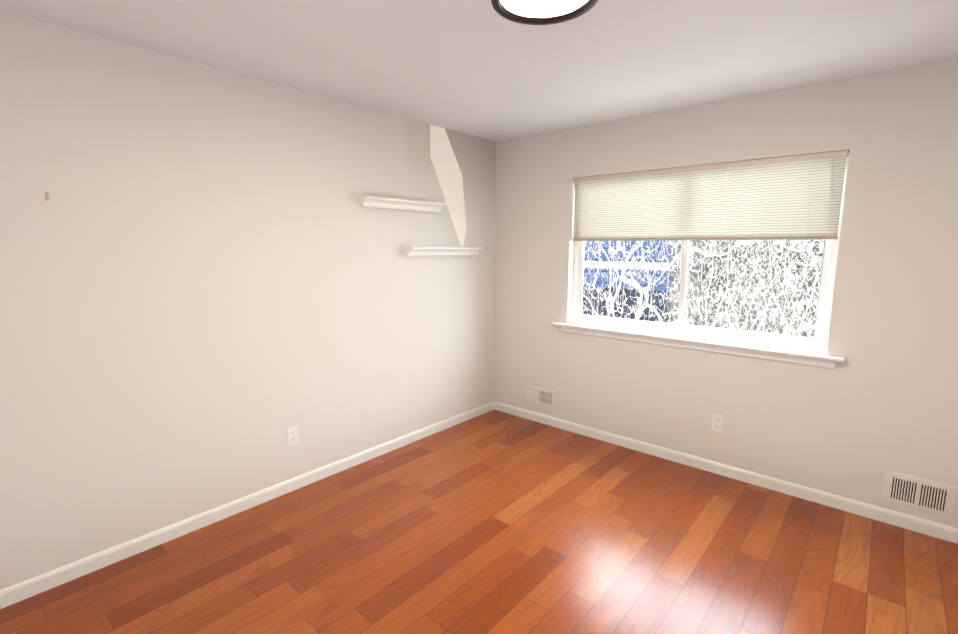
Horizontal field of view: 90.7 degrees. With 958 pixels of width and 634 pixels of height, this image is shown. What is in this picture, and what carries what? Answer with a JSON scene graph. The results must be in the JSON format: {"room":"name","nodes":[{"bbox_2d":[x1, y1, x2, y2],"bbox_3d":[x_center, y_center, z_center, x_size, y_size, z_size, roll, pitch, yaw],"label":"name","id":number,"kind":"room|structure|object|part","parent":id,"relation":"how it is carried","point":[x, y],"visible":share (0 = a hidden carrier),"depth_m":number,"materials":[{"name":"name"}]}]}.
{"room":"empty bedroom","nodes":[
{"label":"empty bedroom","id":0,"kind":"room"},
{"bbox_2d":[0,10,494,589],"bbox_3d":[-1.224,-0.120,2.893,0.160,2.440,4.320,7,11,40],"label":"wall","id":1,"kind":"structure","parent":0,"point":[214,284],"depth_m":2.45,"materials":[{"name":"paint"}]},
{"bbox_2d":[0,401,495,608],"bbox_3d":[-1.162,1.056,3.010,0.013,0.078,4.000,7,11,40],"label":"baseboard","id":2,"kind":"structure","parent":1,"relation":"attached to","point":[25,589],"depth_m":2.60,"materials":[{"name":"white wood"}]},
{"bbox_2d":[287,425,298,445],"bbox_3d":[-1.165,0.744,2.964,0.008,0.115,0.070,7,11,40],"label":"outlet","id":3,"kind":"object","parent":1,"relation":"attached to","point":[292,436],"visible":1,"depth_m":2.96,"materials":[{"name":"white plastic"}]},
{"bbox_2d":[358,196,445,212],"bbox_3d":[-0.528,-0.805,3.400,0.100,0.063,0.730,7,11,40],"label":"shelf","id":4,"kind":"object","parent":1,"relation":"attached to","point":[385,203],"visible":1,"depth_m":3.33,"materials":[{"name":"white wood"}]},
{"bbox_2d":[400,116,430,217],"bbox_3d":[-0.465,-1.094,3.505,0.001,0.690,0.293,7,11,40],"label":"band","id":5,"kind":"object","parent":1,"relation":"attached to","point":[415,160],"visible":1,"depth_m":3.50,"materials":[{"name":"beige paint"}]},
{"bbox_2d":[403,247,481,255],"bbox_3d":[-0.264,-0.521,3.751,0.100,0.063,0.780,7,11,40],"label":"shelf","id":6,"kind":"object","parent":1,"relation":"attached to","point":[420,251],"visible":1,"depth_m":3.67,"materials":[{"name":"white wood"}]},
{"bbox_2d":[430,125,465,245],"bbox_3d":[-0.237,-1.023,3.781,0.001,0.907,0.406,7,11,40],"label":"wall","id":7,"kind":"structure","parent":1,"relation":"attached to","point":[446,167],"depth_m":3.77,"materials":[{"name":"white paint"}]},
{"bbox_2d":[445,128,495,243],"bbox_3d":[-0.060,-1.063,3.983,0.001,0.890,0.638,7,11,40],"label":"wall","id":8,"kind":"structure","parent":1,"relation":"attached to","point":[475,156],"depth_m":4.04,"materials":[{"name":"beige paint"}]},
{"bbox_2d":[0,410,957,633],"bbox_3d":[0.136,1.324,1.912,3.770,0.120,4.320,7,11,40],"label":"floor","id":9,"kind":"structure","parent":0,"point":[494,522],"depth_m":2.33,"materials":[{"name":"brown wood"}]},
{"bbox_2d":[0,0,957,141],"bbox_3d":[0.143,-1.208,1.535,3.770,0.120,4.320,7,11,40],"label":"ceiling","id":10,"kind":"structure","parent":0,"point":[483,69],"depth_m":2.19,"materials":[{"name":"paint"}]},
{"bbox_2d":[491,0,597,24],"bbox_3d":[0.221,-1.110,1.588,0.360,0.090,0.360,7,11,40],"label":"flush-mount light","id":11,"kind":"object","parent":10,"relation":"attached to","point":[538,12],"visible":1,"depth_m":1.67,"materials":[{"name":"white glass"}]},
{"bbox_2d":[494,58,957,527],"bbox_3d":[1.502,-0.170,3.278,3.450,2.440,0.160,7,11,40],"label":"wall","id":12,"kind":"structure","parent":0,"point":[869,411],"depth_m":2.83,"materials":[{"name":"paint"}]},
{"bbox_2d":[527,385,554,407],"bbox_3d":[0.533,0.692,4.137,0.290,0.148,0.015,7,11,40],"label":"air vent","id":13,"kind":"object","parent":12,"relation":"in","point":[541,396],"visible":1,"depth_m":4.13,"materials":[{"name":"white plastic"}]},
{"bbox_2d":[551,322,844,368],"bbox_3d":[1.372,0.171,3.348,1.930,0.074,0.131,7,11,40],"label":"window sill","id":14,"kind":"structure","parent":12,"relation":"attached to","point":[803,357],"depth_m":3.16,"materials":[{"name":"white wood"}]},
{"bbox_2d":[572,150,849,352],"bbox_3d":[1.426,-0.442,3.295,1.730,1.163,0.126,7,11,40],"label":"window","id":15,"kind":"structure","parent":12,"relation":"in","point":[797,197],"depth_m":3.11,"materials":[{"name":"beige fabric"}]},
{"bbox_3d":[1.447,-0.444,3.320,1.574,1.004,0.030,7,11,40],"label":"glass","id":16,"kind":"part","parent":15,"relation":"part of","materials":[{"name":"clear glass"}]},
{"bbox_2d":[711,413,723,431],"bbox_3d":[1.611,0.716,3.200,0.070,0.115,0.008,7,11,40],"label":"outlet","id":17,"kind":"object","parent":12,"relation":"attached to","point":[717,423],"visible":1,"depth_m":3.20,"materials":[{"name":"white plastic"}]},
{"bbox_2d":[496,402,957,543],"bbox_3d":[1.442,1.008,3.387,3.390,0.078,0.013,7,11,40],"label":"baseboard","id":18,"kind":"structure","parent":12,"relation":"attached to","point":[941,531],"depth_m":3.06,"materials":[{"name":"white wood"}]},
{"bbox_2d":[882,470,956,518],"bbox_3d":[2.375,0.958,2.561,0.284,0.180,0.016,7,11,40],"label":"air vent","id":19,"kind":"object","parent":12,"relation":"in","point":[928,496],"visible":1,"depth_m":2.56,"materials":[{"name":"white metal"}]},
{"label":"outside","id":20,"kind":"structure","parent":0,"visible":0},
{"bbox_2d":[582,240,823,337],"bbox_3d":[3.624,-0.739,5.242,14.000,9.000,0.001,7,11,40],"label":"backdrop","id":21,"kind":"structure","parent":20,"point":[599,298],"depth_m":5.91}
]}

